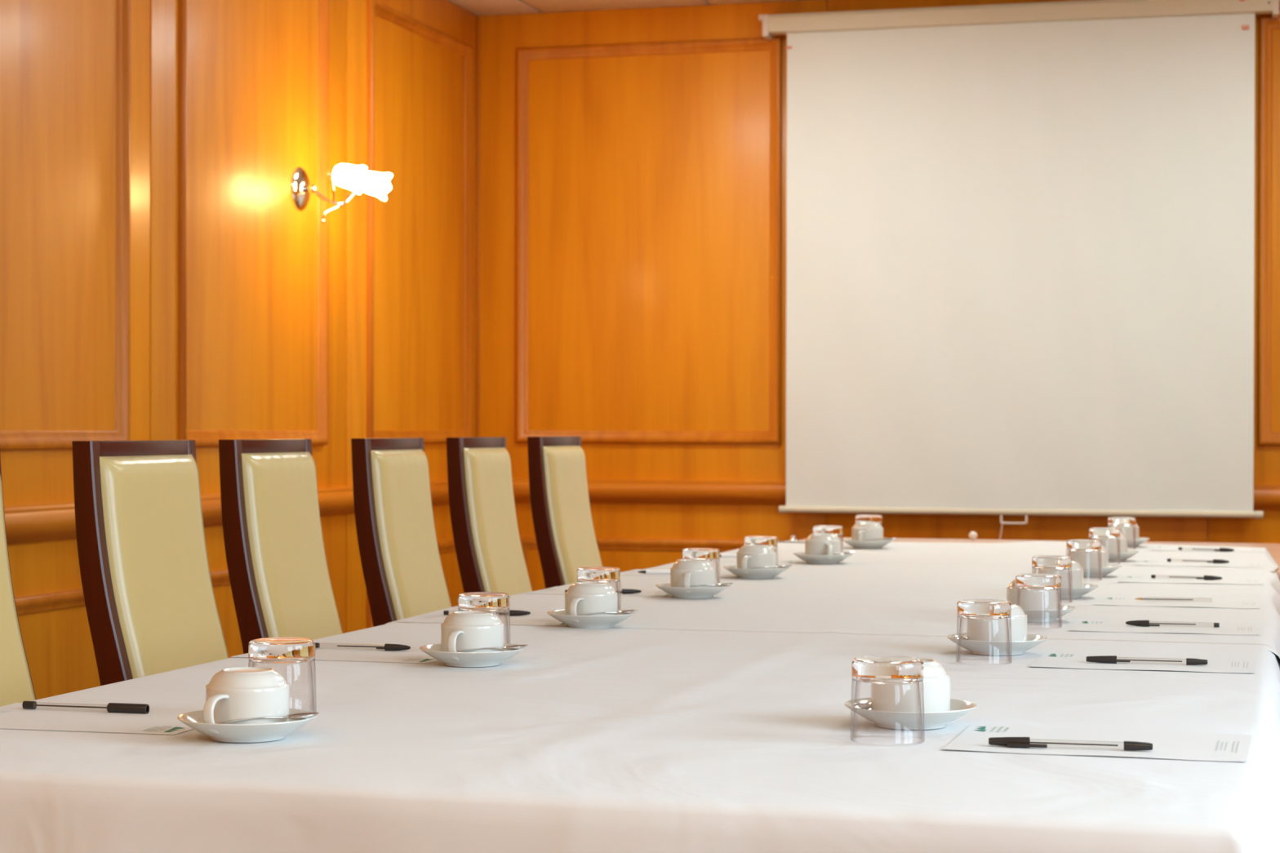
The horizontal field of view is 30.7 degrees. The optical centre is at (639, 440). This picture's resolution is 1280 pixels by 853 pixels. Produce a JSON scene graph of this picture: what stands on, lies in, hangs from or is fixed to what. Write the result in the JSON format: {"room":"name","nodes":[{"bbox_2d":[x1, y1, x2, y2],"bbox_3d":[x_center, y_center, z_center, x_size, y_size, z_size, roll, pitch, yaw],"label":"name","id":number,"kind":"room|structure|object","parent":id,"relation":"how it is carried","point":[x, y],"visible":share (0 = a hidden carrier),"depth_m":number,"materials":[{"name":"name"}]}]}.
{"room":"conference room","nodes":[
{"label":"conference room","id":0,"kind":"room"},
{"bbox_2d":[0,0,477,699],"bbox_3d":[-2.111,-0.328,4.419,0.110,2.763,10.825,0,0,15],"label":"wall","id":1,"kind":"structure","parent":0,"point":[253,64],"depth_m":7.22,"materials":[{"name":"brown wood"}]},
{"bbox_2d":[14,588,85,616],"bbox_3d":[-1.601,0.656,6.056,0.023,0.500,1.150,0,0,15],"label":"trim","id":2,"kind":"structure","parent":1,"relation":"attached to","point":[61,600],"depth_m":6.18,"materials":[{"name":"brown wood"}]},
{"bbox_2d":[0,0,130,450],"bbox_3d":[-1.598,-0.775,6.048,0.023,1.601,1.150,0,0,15],"label":"trim","id":3,"kind":"structure","parent":1,"relation":"attached to","point":[9,440],"depth_m":6.57,"materials":[{"name":"brown wood"}]},
{"bbox_2d":[4,480,448,544],"bbox_3d":[-2.033,0.227,4.401,0.054,0.096,10.625,0,0,15],"label":"trim","id":4,"kind":"structure","parent":1,"relation":"attached to","point":[56,522],"depth_m":6.22,"materials":[{"name":"brown wood"}]},
{"bbox_2d":[177,0,328,447],"bbox_3d":[-1.216,-0.781,7.456,0.023,1.601,1.100,0,0,15],"label":"trim","id":5,"kind":"structure","parent":1,"relation":"attached to","point":[203,438],"depth_m":7.65,"materials":[{"name":"brown wood"}]},
{"bbox_2d":[209,556,328,587],"bbox_3d":[-1.219,0.650,7.463,0.023,0.500,1.100,0,0,15],"label":"trim","id":6,"kind":"structure","parent":1,"relation":"attached to","point":[220,577],"depth_m":7.18,"materials":[{"name":"brown wood"}]},
{"bbox_2d":[290,164,392,223],"bbox_3d":[-0.995,-0.816,7.816,0.260,0.194,0.332,0,0,15],"label":"wall sconce","id":7,"kind":"object","parent":1,"relation":"attached to","point":[354,178],"visible":1,"depth_m":7.76,"materials":[{"name":"silver metal"}]},
{"bbox_2d":[365,538,455,628],"bbox_3d":[-0.827,0.644,8.905,0.023,0.500,1.103,0,0,15],"label":"trim","id":8,"kind":"structure","parent":1,"relation":"attached to","point":[447,545],"depth_m":9.06,"materials":[{"name":"brown wood"}]},
{"bbox_2d":[366,0,474,443],"bbox_3d":[-0.824,-0.788,8.898,0.023,1.601,1.103,0,0,15],"label":"trim","id":9,"kind":"structure","parent":1,"relation":"attached to","point":[374,7],"depth_m":8.89,"materials":[{"name":"brown wood"}]},
{"bbox_2d":[475,20,479,437],"bbox_3d":[-0.660,-0.780,9.522,0.012,1.863,0.012,0,0,15],"label":"trim","id":10,"kind":"structure","parent":1,"relation":"attached to","point":[477,336],"depth_m":9.52,"materials":[{"name":"brown wood"}]},
{"bbox_2d":[448,0,802,15],"bbox_3d":[0.305,-1.726,3.756,5.092,0.050,10.825,0,0,15],"label":"ceiling","id":11,"kind":"structure","parent":0,"point":[478,7],"depth_m":9.26,"materials":[{"name":"paint"}]},
{"bbox_2d":[477,0,1279,591],"bbox_3d":[1.748,-0.343,8.933,5.012,2.763,0.110,0,0,15],"label":"wall","id":12,"kind":"structure","parent":0,"point":[649,233],"depth_m":9.33,"materials":[{"name":"brown wood"}]},
{"bbox_2d":[515,36,782,444],"bbox_3d":[0.026,-0.788,9.330,1.098,1.601,0.023,0,0,15],"label":"trim","id":13,"kind":"structure","parent":12,"relation":"attached to","point":[523,55],"depth_m":9.31,"materials":[{"name":"brown wood"}]},
{"bbox_2d":[520,536,781,573],"bbox_3d":[0.024,0.643,9.337,1.098,0.500,0.023,0,0,15],"label":"trim","id":14,"kind":"structure","parent":12,"relation":"attached to","point":[527,543],"depth_m":9.33,"materials":[{"name":"brown wood"}]},
{"bbox_2d":[511,478,1279,511],"bbox_3d":[1.687,0.212,8.867,4.892,0.096,0.054,0,0,15],"label":"trim","id":15,"kind":"structure","parent":12,"relation":"attached to","point":[1265,497],"depth_m":9.25,"materials":[{"name":"brown wood"}]},
{"bbox_2d":[758,0,1279,539],"bbox_3d":[1.425,-0.609,8.891,1.975,2.096,0.134,0,0,15],"label":"projector screen","id":16,"kind":"object","parent":12,"relation":"attached to","point":[1020,237],"visible":0.99,"depth_m":8.85,"materials":[{"name":"white fabric"}]},
{"bbox_2d":[1257,15,1279,445],"bbox_3d":[2.837,-0.778,8.566,1.101,1.601,0.023,0,0,15],"label":"trim","id":17,"kind":"structure","parent":12,"relation":"attached to","point":[1267,24],"depth_m":8.70,"materials":[{"name":"brown wood"}]},
{"bbox_3d":[0.299,1.092,3.771,5.092,0.060,10.825,0,0,15],"label":"floor","id":18,"kind":"structure","parent":0,"visible":0},
{"bbox_2d":[0,453,35,706],"bbox_3d":[-0.914,0.532,3.550,0.482,1.056,0.430,0,0,15],"label":"dining chair","id":19,"kind":"object","parent":18,"relation":"on","point":[16,686],"visible":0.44,"depth_m":3.71,"materials":[{"name":"beige leather"}]},
{"bbox_2d":[71,440,228,685],"bbox_3d":[-0.725,0.529,4.248,0.482,1.056,0.443,0,0,14],"label":"dining chair","id":20,"kind":"object","parent":18,"relation":"on","point":[151,607],"visible":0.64,"depth_m":4.17,"materials":[{"name":"beige leather"}]},
{"bbox_2d":[218,439,342,653],"bbox_3d":[-0.575,0.527,4.798,0.482,1.056,0.399,0,0,15],"label":"dining chair","id":21,"kind":"object","parent":18,"relation":"on","point":[279,578],"visible":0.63,"depth_m":4.73,"materials":[{"name":"beige leather"}]},
{"bbox_2d":[351,437,451,626],"bbox_3d":[-0.394,0.524,5.463,0.482,1.056,0.383,0,0,15],"label":"dining chair","id":22,"kind":"object","parent":18,"relation":"on","point":[404,578],"visible":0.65,"depth_m":5.38,"materials":[{"name":"beige leather"}]},
{"bbox_2d":[446,436,532,595],"bbox_3d":[-0.228,0.521,6.074,0.482,1.056,0.379,0,0,15],"label":"dining chair","id":23,"kind":"object","parent":18,"relation":"on","point":[489,552],"visible":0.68,"depth_m":5.99,"materials":[{"name":"beige leather"}]},
{"bbox_2d":[527,436,602,588],"bbox_3d":[-0.048,0.518,6.737,0.482,1.056,0.415,0,0,15],"label":"dining chair","id":24,"kind":"object","parent":18,"relation":"on","point":[566,539],"visible":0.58,"depth_m":6.63,"materials":[{"name":"beige leather"}]},
{"bbox_2d":[797,531,1279,580],"bbox_3d":[1.070,0.668,6.570,1.475,0.762,1.465,0,0,15],"label":"meeting table","id":25,"kind":"object","parent":18,"relation":"on","point":[1273,549],"depth_m":7.12,"materials":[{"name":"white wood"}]},
{"bbox_2d":[720,534,1279,571],"bbox_3d":[0.973,0.407,6.456,1.529,0.234,1.367,0,0,15],"label":"tablecloth","id":26,"kind":"object","parent":25,"relation":"on","point":[1011,553],"depth_m":6.37,"materials":[{"name":"white fabric"}]},
{"bbox_2d":[675,556,803,562],"bbox_3d":[0.270,0.309,6.055,0.311,0.001,0.220,0,0,15],"label":"notepaper","id":27,"kind":"object","parent":26,"relation":"on","point":[722,559],"visible":0.44,"depth_m":6.04,"materials":[{"name":"grey"}]},
{"bbox_2d":[813,525,843,549],"bbox_3d":[0.483,0.265,6.011,0.080,0.089,0.080,0,0,15],"label":"drinking glass","id":28,"kind":"object","parent":26,"relation":"on","point":[836,530],"visible":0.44,"depth_m":5.98,"materials":[{"name":"white"}]},
{"bbox_2d":[840,538,893,548],"bbox_3d":[0.647,0.295,6.645,0.150,0.024,0.150,0,0,15],"label":"saucer","id":29,"kind":"object","parent":26,"relation":"on","point":[855,544],"visible":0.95,"depth_m":6.60,"materials":[{"name":"white"}]},
{"bbox_2d":[851,521,883,545],"bbox_3d":[0.640,0.266,6.640,0.108,0.067,0.090,0,0,-33],"label":"coffee cup","id":30,"kind":"object","parent":29,"relation":"on","point":[860,531],"visible":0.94,"depth_m":6.61,"materials":[{"name":"white"}]},
{"bbox_2d":[855,515,882,524],"bbox_3d":[0.663,0.262,6.763,0.080,0.089,0.080,0,0,15],"label":"drinking glass","id":31,"kind":"object","parent":26,"relation":"on","point":[878,518],"visible":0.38,"depth_m":6.73,"materials":[{"name":"white"}]},
{"bbox_2d":[1088,527,1120,562],"bbox_3d":[1.175,0.267,5.910,0.080,0.089,0.080,0,0,15],"label":"drinking glass","id":32,"kind":"object","parent":26,"relation":"on","point":[1094,532],"visible":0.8,"depth_m":5.88,"materials":[{"name":"white"}]},
{"bbox_2d":[1107,516,1136,543],"bbox_3d":[1.369,0.264,6.634,0.080,0.089,0.080,0,0,15],"label":"drinking glass","id":33,"kind":"object","parent":26,"relation":"on","point":[1112,521],"visible":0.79,"depth_m":6.60,"materials":[{"name":"white"}]},
{"bbox_2d":[1108,550,1139,561],"bbox_3d":[1.214,0.299,6.037,0.150,0.024,0.150,0,0,15],"label":"saucer","id":34,"kind":"object","parent":26,"relation":"on","point":[1113,557],"visible":0.46,"depth_m":5.98,"materials":[{"name":"white"}]},
{"bbox_2d":[1092,532,1127,552],"bbox_3d":[1.222,0.270,6.042,0.108,0.067,0.090,0,0,-36],"label":"coffee cup","id":35,"kind":"object","parent":34,"relation":"on","point":[1111,544],"visible":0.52,"depth_m":6.00,"materials":[{"name":"white"}]},
{"bbox_2d":[1127,537,1149,546],"bbox_3d":[1.401,0.296,6.766,0.150,0.024,0.150,0,0,15],"label":"saucer","id":36,"kind":"object","parent":26,"relation":"on","point":[1131,543],"visible":0.46,"depth_m":6.72,"materials":[{"name":"white"}]},
{"bbox_2d":[1107,522,1139,539],"bbox_3d":[1.402,0.267,6.775,0.090,0.067,0.108,0,0,11],"label":"coffee cup","id":37,"kind":"object","parent":36,"relation":"on","point":[1130,532],"visible":0.37,"depth_m":6.72,"materials":[{"name":"white"}]},
{"bbox_2d":[1135,560,1264,567],"bbox_3d":[1.414,0.312,5.895,0.311,0.001,0.220,0,0,16],"label":"notepaper","id":38,"kind":"object","parent":26,"relation":"on","point":[1171,563],"visible":0.98,"depth_m":5.88,"materials":[{"name":"grey"}]},
{"bbox_2d":[1167,558,1229,563],"bbox_3d":[1.420,0.307,5.937,0.157,0.011,0.015,0,0,26],"label":"ballpoint pen","id":39,"kind":"object","parent":38,"relation":"on","point":[1215,561],"visible":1,"depth_m":5.91,"materials":[{"name":"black plastic"}]},
{"bbox_2d":[1151,546,1265,551],"bbox_3d":[1.611,0.309,6.621,0.311,0.001,0.220,0,0,15],"label":"notepaper","id":40,"kind":"object","parent":26,"relation":"on","point":[1169,548],"visible":0.91,"depth_m":6.64,"materials":[{"name":"grey"}]},
{"bbox_2d":[1178,546,1234,551],"bbox_3d":[1.582,0.305,6.519,0.157,0.011,0.015,0,0,30],"label":"ballpoint pen","id":41,"kind":"object","parent":40,"relation":"on","point":[1221,549],"visible":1,"depth_m":6.49,"materials":[{"name":"black plastic"}]},
{"bbox_3d":[0.030,0.698,3.029,1.425,0.734,1.705,0,0,15],"label":"meeting table","id":42,"kind":"object","parent":18,"relation":"on","visible":0},
{"bbox_2d":[0,622,1279,852],"bbox_3d":[0.036,0.567,3.002,1.611,0.494,1.860,0,0,15],"label":"tablecloth","id":43,"kind":"object","parent":42,"relation":"on","point":[604,740],"visible":0.88,"depth_m":2.37,"materials":[{"name":"white fabric"}]},
{"bbox_2d":[0,702,203,734],"bbox_3d":[-0.637,0.323,2.713,0.311,0.001,0.220,0,0,14],"label":"notepaper","id":44,"kind":"object","parent":43,"relation":"on","point":[159,721],"visible":0.78,"depth_m":2.70,"materials":[{"name":"grey paper"}]},
{"bbox_2d":[22,701,149,714],"bbox_3d":[-0.659,0.317,2.776,0.161,0.012,0.012,0,0,14],"label":"ballpoint pen","id":45,"kind":"object","parent":44,"relation":"on","point":[119,708],"visible":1,"depth_m":2.76,"materials":[{"name":"black plastic"}]},
{"bbox_2d":[177,708,317,742],"bbox_3d":[-0.427,0.312,2.542,0.150,0.024,0.150,0,0,15],"label":"saucer","id":46,"kind":"object","parent":43,"relation":"on","point":[231,733],"visible":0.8,"depth_m":2.50,"materials":[{"name":"white ceramic"}]},
{"bbox_2d":[203,666,289,734],"bbox_3d":[-0.435,0.283,2.538,0.108,0.067,0.090,0,0,-30],"label":"coffee cup","id":47,"kind":"object","parent":46,"relation":"on","point":[245,692],"visible":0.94,"depth_m":2.50,"materials":[{"name":"white ceramic"}]},
{"bbox_2d":[217,712,319,724],"bbox_3d":[-0.398,0.298,2.504,0.110,0.008,0.024,0,0,-21],"label":"teaspoon","id":48,"kind":"object","parent":46,"relation":"on","point":[297,717],"visible":1,"depth_m":2.51,"materials":[{"name":"silver metal"}]},
{"bbox_2d":[284,712,319,720],"bbox_3d":[-0.364,0.299,2.517,0.037,0.007,0.024,-3,1,-21],"label":"spoon bowl","id":49,"kind":"object","parent":48,"relation":"on","point":[297,717],"depth_m":2.51,"materials":[{"name":"silver metal"}]},
{"bbox_2d":[248,637,316,706],"bbox_3d":[-0.419,0.279,2.733,0.080,0.089,0.080,0,0,15],"label":"drinking glass","id":50,"kind":"object","parent":43,"relation":"on","point":[269,650],"visible":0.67,"depth_m":2.70,"materials":[{"name":"clear glass"}]},
{"bbox_2d":[231,644,438,663],"bbox_3d":[-0.423,0.319,3.502,0.311,0.001,0.220,0,0,16],"label":"notepaper","id":51,"kind":"object","parent":43,"relation":"on","point":[325,652],"visible":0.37,"depth_m":3.47,"materials":[{"name":"grey paper"}]},
{"bbox_2d":[315,642,410,650],"bbox_3d":[-0.423,0.314,3.553,0.157,0.011,0.015,0,0,14],"label":"ballpoint pen","id":52,"kind":"object","parent":51,"relation":"on","point":[387,646],"visible":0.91,"depth_m":3.54,"materials":[{"name":"black plastic"}]},
{"bbox_2d":[419,643,524,666],"bbox_3d":[-0.240,0.308,3.338,0.150,0.024,0.150,0,0,15],"label":"saucer","id":53,"kind":"object","parent":43,"relation":"on","point":[465,659],"visible":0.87,"depth_m":3.29,"materials":[{"name":"white ceramic"}]},
{"bbox_2d":[440,610,503,660],"bbox_3d":[-0.247,0.280,3.333,0.108,0.067,0.090,0,0,-36],"label":"coffee cup","id":54,"kind":"object","parent":53,"relation":"on","point":[460,630],"visible":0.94,"depth_m":3.30,"materials":[{"name":"white ceramic"}]},
{"bbox_2d":[456,644,528,652],"bbox_3d":[-0.210,0.295,3.300,0.110,0.008,0.024,0,0,-21],"label":"teaspoon","id":55,"kind":"object","parent":53,"relation":"on","point":[516,646],"visible":1,"depth_m":3.30,"materials":[{"name":"silver metal"}]},
{"bbox_2d":[503,644,528,650],"bbox_3d":[-0.176,0.295,3.313,0.037,0.007,0.024,-3,1,-21],"label":"spoon bowl","id":56,"kind":"object","parent":55,"relation":"on","point":[517,646],"depth_m":3.31,"materials":[{"name":"silver metal"}]},
{"bbox_2d":[457,591,510,631],"bbox_3d":[-0.234,0.275,3.507,0.080,0.089,0.080,0,0,15],"label":"drinking glass","id":57,"kind":"object","parent":43,"relation":"on","point":[474,601],"visible":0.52,"depth_m":3.48,"materials":[{"name":"clear glass"}]},
{"bbox_2d":[849,655,924,741],"bbox_3d":[0.268,0.281,2.529,0.080,0.089,0.080,0,0,15],"label":"drinking glass","id":58,"kind":"object","parent":43,"relation":"on","point":[878,669],"visible":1,"depth_m":2.50,"materials":[{"name":"white"}]},
{"bbox_2d":[844,697,977,729],"bbox_3d":[0.308,0.313,2.660,0.150,0.024,0.150,0,0,15],"label":"saucer","id":59,"kind":"object","parent":43,"relation":"on","point":[959,708],"visible":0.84,"depth_m":2.61,"materials":[{"name":"white ceramic"}]},
{"bbox_2d":[851,701,871,709],"bbox_3d":[0.272,0.303,2.696,0.024,0.012,0.110,0,0,31],"label":"teaspoon","id":60,"kind":"object","parent":59,"relation":"on","point":[864,706],"visible":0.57,"depth_m":2.67,"materials":[{"name":"silver metal"}]},
{"bbox_2d":[871,658,950,711],"bbox_3d":[0.316,0.284,2.664,0.108,0.067,0.090,0,0,-26],"label":"coffee cup","id":61,"kind":"object","parent":59,"relation":"on","point":[935,684],"visible":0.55,"depth_m":2.62,"materials":[{"name":"white ceramic"}]},
{"bbox_2d":[955,599,1012,657],"bbox_3d":[0.498,0.277,3.384,0.080,0.089,0.080,0,0,15],"label":"drinking glass","id":62,"kind":"object","parent":43,"relation":"on","point":[985,609],"visible":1,"depth_m":3.35,"materials":[{"name":"white"}]},
{"bbox_2d":[946,633,1047,655],"bbox_3d":[0.539,0.309,3.523,0.150,0.024,0.150,0,0,15],"label":"saucer","id":63,"kind":"object","parent":43,"relation":"on","point":[978,647],"visible":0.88,"depth_m":3.48,"materials":[{"name":"white ceramic"}]},
{"bbox_2d":[967,603,1026,641],"bbox_3d":[0.546,0.280,3.528,0.108,0.067,0.090,0,0,-31],"label":"coffee cup","id":64,"kind":"object","parent":63,"relation":"on","point":[978,629],"visible":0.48,"depth_m":3.48,"materials":[{"name":"white ceramic"}]},
{"bbox_2d":[942,724,1251,761],"bbox_3d":[0.497,0.326,2.521,0.311,0.001,0.220,0,0,16],"label":"notepaper","id":65,"kind":"object","parent":43,"relation":"on","point":[1166,745],"visible":0.97,"depth_m":2.52,"materials":[{"name":"white paper"}]},
{"bbox_2d":[988,737,1152,751],"bbox_3d":[0.454,0.321,2.466,0.171,0.012,0.016,0,0,14],"label":"ballpoint pen","id":66,"kind":"object","parent":65,"relation":"on","point":[1019,742],"visible":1,"depth_m":2.47,"materials":[{"name":"black plastic"}]},
{"bbox_2d":[1215,741,1239,752],"bbox_3d":[0.625,0.326,2.484,0.022,0.001,0.093,0,0,16],"label":"print","id":67,"kind":"object","parent":65,"relation":"on","point":[1218,741],"depth_m":2.48},
{"bbox_2d":[1028,653,1256,673],"bbox_3d":[0.731,0.322,3.383,0.311,0.001,0.220,0,0,15],"label":"notepaper","id":68,"kind":"object","parent":43,"relation":"on","point":[1215,664],"visible":0.91,"depth_m":3.37,"materials":[{"name":"grey paper"}]},
{"bbox_2d":[1086,655,1208,665],"bbox_3d":[0.730,0.317,3.362,0.171,0.012,0.016,0,0,14],"label":"ballpoint pen","id":69,"kind":"object","parent":68,"relation":"on","point":[1104,659],"visible":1,"depth_m":3.37,"materials":[{"name":"black plastic"}]},
{"bbox_3d":[0.530,0.690,4.867,1.425,0.734,2.095,0,0,15],"label":"meeting table","id":70,"kind":"object","parent":18,"relation":"on","visible":0},
{"bbox_2d":[385,561,1279,658],"bbox_3d":[0.532,0.460,4.842,1.686,0.292,2.140,0,0,15],"label":"tablecloth","id":71,"kind":"object","parent":70,"relation":"on","point":[842,597],"visible":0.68,"depth_m":4.59,"materials":[{"name":"white fabric"}]},
{"bbox_2d":[396,612,567,626],"bbox_3d":[-0.247,0.317,4.149,0.311,0.001,0.220,0,0,14],"label":"notepaper","id":72,"kind":"object","parent":71,"relation":"on","point":[437,617],"visible":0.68,"depth_m":4.12,"materials":[{"name":"grey"}]},
{"bbox_2d":[443,609,530,616],"bbox_3d":[-0.276,0.312,4.213,0.157,0.011,0.015,0,0,1],"label":"ballpoint pen","id":73,"kind":"object","parent":72,"relation":"on","point":[512,612],"visible":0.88,"depth_m":4.21,"materials":[{"name":"black plastic"}]},
{"bbox_2d":[546,609,635,628],"bbox_3d":[-0.084,0.306,3.990,0.150,0.024,0.150,0,0,15],"label":"saucer","id":74,"kind":"object","parent":71,"relation":"on","point":[584,621],"visible":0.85,"depth_m":3.94,"materials":[{"name":"white ceramic"}]},
{"bbox_2d":[564,582,617,622],"bbox_3d":[-0.091,0.277,3.986,0.108,0.067,0.090,0,0,-32],"label":"coffee cup","id":75,"kind":"object","parent":74,"relation":"on","point":[580,597],"visible":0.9,"depth_m":3.95,"materials":[{"name":"white ceramic"}]},
{"bbox_2d":[577,609,638,615],"bbox_3d":[-0.054,0.293,3.952,0.110,0.008,0.024,0,0,-21],"label":"teaspoon","id":76,"kind":"object","parent":74,"relation":"on","point":[630,611],"visible":1,"depth_m":3.96,"materials":[{"name":"silver metal"}]},
{"bbox_2d":[617,609,638,614],"bbox_3d":[-0.020,0.293,3.966,0.037,0.007,0.024,-3,1,-21],"label":"spoon bowl","id":77,"kind":"object","parent":76,"relation":"on","point":[624,612],"depth_m":3.96,"materials":[{"name":"silver metal"}]},
{"bbox_2d":[577,566,621,602],"bbox_3d":[-0.074,0.273,4.173,0.080,0.089,0.080,0,0,15],"label":"drinking glass","id":78,"kind":"object","parent":71,"relation":"on","point":[589,574],"visible":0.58,"depth_m":4.14,"materials":[{"name":"clear"}]},
{"bbox_2d":[526,586,672,596],"bbox_3d":[-0.058,0.314,4.846,0.311,0.001,0.220,0,0,15],"label":"notepaper","id":79,"kind":"object","parent":71,"relation":"on","point":[554,590],"visible":0.54,"depth_m":4.83,"materials":[{"name":"grey"}]},
{"bbox_2d":[564,588,641,594],"bbox_3d":[-0.075,0.309,4.771,0.157,0.011,0.015,0,0,-6],"label":"ballpoint pen","id":80,"kind":"object","parent":79,"relation":"on","point":[624,591],"visible":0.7,"depth_m":4.77,"materials":[{"name":"black plastic"}]},
{"bbox_2d":[620,568,738,577],"bbox_3d":[0.109,0.311,5.462,0.311,0.001,0.220,0,0,16],"label":"notepaper","id":81,"kind":"object","parent":71,"relation":"on","point":[633,572],"visible":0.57,"depth_m":5.43,"materials":[{"name":"grey"}]},
{"bbox_2d":[638,569,670,573],"bbox_3d":[0.062,0.306,5.423,0.134,0.010,0.010,0,0,1],"label":"ballpoint pen","id":82,"kind":"object","parent":81,"relation":"on","point":[646,571],"visible":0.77,"depth_m":5.42,"materials":[{"name":"black plastic"}]},
{"bbox_2d":[655,582,730,598],"bbox_3d":[0.106,0.303,4.688,0.150,0.024,0.150,0,0,15],"label":"saucer","id":83,"kind":"object","parent":71,"relation":"on","point":[678,593],"visible":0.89,"depth_m":4.64,"materials":[{"name":"white"}]},
{"bbox_2d":[670,559,715,594],"bbox_3d":[0.110,0.274,4.679,0.090,0.067,0.108,0,0,-23],"label":"coffee cup","id":84,"kind":"object","parent":83,"relation":"on","point":[686,573],"visible":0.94,"depth_m":4.65,"materials":[{"name":"white ceramic"}]},
{"bbox_2d":[682,547,719,582],"bbox_3d":[0.127,0.270,4.844,0.080,0.089,0.080,0,0,15],"label":"drinking glass","id":85,"kind":"object","parent":71,"relation":"on","point":[709,554],"visible":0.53,"depth_m":4.81,"materials":[{"name":"white"}]},
{"bbox_2d":[723,565,789,578],"bbox_3d":[0.265,0.300,5.306,0.150,0.024,0.150,0,0,15],"label":"saucer","id":86,"kind":"object","parent":71,"relation":"on","point":[753,573],"visible":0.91,"depth_m":5.26,"materials":[{"name":"white"}]},
{"bbox_2d":[736,544,776,574],"bbox_3d":[0.257,0.272,5.301,0.108,0.067,0.090,0,0,-30],"label":"coffee cup","id":87,"kind":"object","parent":86,"relation":"on","point":[748,556],"visible":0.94,"depth_m":5.27,"materials":[{"name":"white ceramic"}]},
{"bbox_2d":[744,535,777,563],"bbox_3d":[0.280,0.267,5.404,0.080,0.089,0.080,0,0,15],"label":"drinking glass","id":88,"kind":"object","parent":71,"relation":"on","point":[772,541],"visible":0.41,"depth_m":5.37,"materials":[{"name":"white"}]},
{"bbox_2d":[792,551,853,564],"bbox_3d":[0.461,0.298,5.889,0.150,0.024,0.150,0,0,15],"label":"saucer","id":89,"kind":"object","parent":71,"relation":"on","point":[814,559],"visible":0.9,"depth_m":5.84,"materials":[{"name":"white"}]},
{"bbox_2d":[804,533,840,559],"bbox_3d":[0.468,0.269,5.883,0.090,0.067,0.108,0,0,-45],"label":"coffee cup","id":90,"kind":"object","parent":89,"relation":"on","point":[815,544],"visible":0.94,"depth_m":5.85,"materials":[{"name":"white"}]},
{"bbox_2d":[1015,573,1062,626],"bbox_3d":[0.683,0.275,4.003,0.080,0.089,0.080,0,0,15],"label":"drinking glass","id":91,"kind":"object","parent":71,"relation":"on","point":[1031,581],"visible":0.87,"depth_m":3.97,"materials":[{"name":"white"}]},
{"bbox_2d":[1022,604,1075,622],"bbox_3d":[0.695,0.307,4.133,0.150,0.024,0.150,0,0,15],"label":"saucer","id":92,"kind":"object","parent":71,"relation":"on","point":[1033,615],"visible":0.52,"depth_m":4.08,"materials":[{"name":"white"}]},
{"bbox_2d":[1006,579,1058,609],"bbox_3d":[0.696,0.278,4.142,0.090,0.067,0.108,0,0,11],"label":"coffee cup","id":93,"kind":"object","parent":92,"relation":"on","point":[1027,599],"visible":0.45,"depth_m":4.09,"materials":[{"name":"white ceramic"}]},
{"bbox_2d":[1031,555,1072,602],"bbox_3d":[0.808,0.273,4.580,0.080,0.089,0.080,0,0,15],"label":"drinking glass","id":94,"kind":"object","parent":71,"relation":"on","point":[1044,562],"visible":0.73,"depth_m":4.55,"materials":[{"name":"white"}]},
{"bbox_2d":[1057,583,1098,598],"bbox_3d":[0.848,0.304,4.708,0.150,0.024,0.150,0,0,15],"label":"saucer","id":95,"kind":"object","parent":71,"relation":"on","point":[1063,593],"visible":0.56,"depth_m":4.66,"materials":[{"name":"white"}]},
{"bbox_2d":[1038,560,1083,587],"bbox_3d":[0.845,0.276,4.716,0.090,0.067,0.108,0,0,-24],"label":"coffee cup","id":96,"kind":"object","parent":95,"relation":"on","point":[1076,575],"visible":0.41,"depth_m":4.67,"materials":[{"name":"white"}]},
{"bbox_2d":[1066,539,1102,580],"bbox_3d":[0.999,0.270,5.253,0.080,0.089,0.080,0,0,15],"label":"drinking glass","id":97,"kind":"object","parent":71,"relation":"on","point":[1076,545],"visible":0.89,"depth_m":5.22,"materials":[{"name":"white"}]},
{"bbox_2d":[1081,564,1121,577],"bbox_3d":[1.035,0.301,5.388,0.150,0.024,0.150,0,0,15],"label":"saucer","id":98,"kind":"object","parent":71,"relation":"on","point":[1087,571],"visible":0.52,"depth_m":5.33,"materials":[{"name":"white"}]},
{"bbox_2d":[1068,544,1108,567],"bbox_3d":[1.043,0.273,5.391,0.108,0.067,0.090,0,0,-21],"label":"coffee cup","id":99,"kind":"object","parent":98,"relation":"on","point":[1086,559],"visible":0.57,"depth_m":5.35,"materials":[{"name":"white"}]},
{"bbox_2d":[1067,620,1259,635],"bbox_3d":[0.896,0.320,3.990,0.311,0.001,0.220,0,0,14],"label":"notepaper","id":100,"kind":"object","parent":71,"relation":"on","point":[1079,625],"visible":0.91,"depth_m":3.98,"materials":[{"name":"grey paper"}]},
{"bbox_2d":[1125,620,1219,627],"bbox_3d":[0.912,0.315,4.001,0.157,0.011,0.015,0,0,15],"label":"ballpoint pen","id":101,"kind":"object","parent":100,"relation":"on","point":[1135,623],"visible":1,"depth_m":4.01,"materials":[{"name":"black plastic"}]},
{"bbox_2d":[1093,597,1262,608],"bbox_3d":[1.053,0.318,4.565,0.311,0.001,0.220,0,0,16],"label":"notepaper","id":102,"kind":"object","parent":71,"relation":"on","point":[1246,604],"visible":0.98,"depth_m":4.56,"materials":[{"name":"grey paper"}]},
{"bbox_2d":[1117,576,1262,584],"bbox_3d":[1.238,0.315,5.245,0.311,0.001,0.220,0,0,15],"label":"notepaper","id":103,"kind":"object","parent":71,"relation":"on","point":[1124,579],"visible":0.96,"depth_m":5.23,"materials":[{"name":"grey"}]},
{"bbox_2d":[1151,574,1222,580],"bbox_3d":[1.234,0.310,5.272,0.157,0.011,0.015,0,0,20],"label":"ballpoint pen","id":104,"kind":"object","parent":103,"relation":"on","point":[1153,576],"visible":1,"depth_m":5.25,"materials":[{"name":"black plastic"}]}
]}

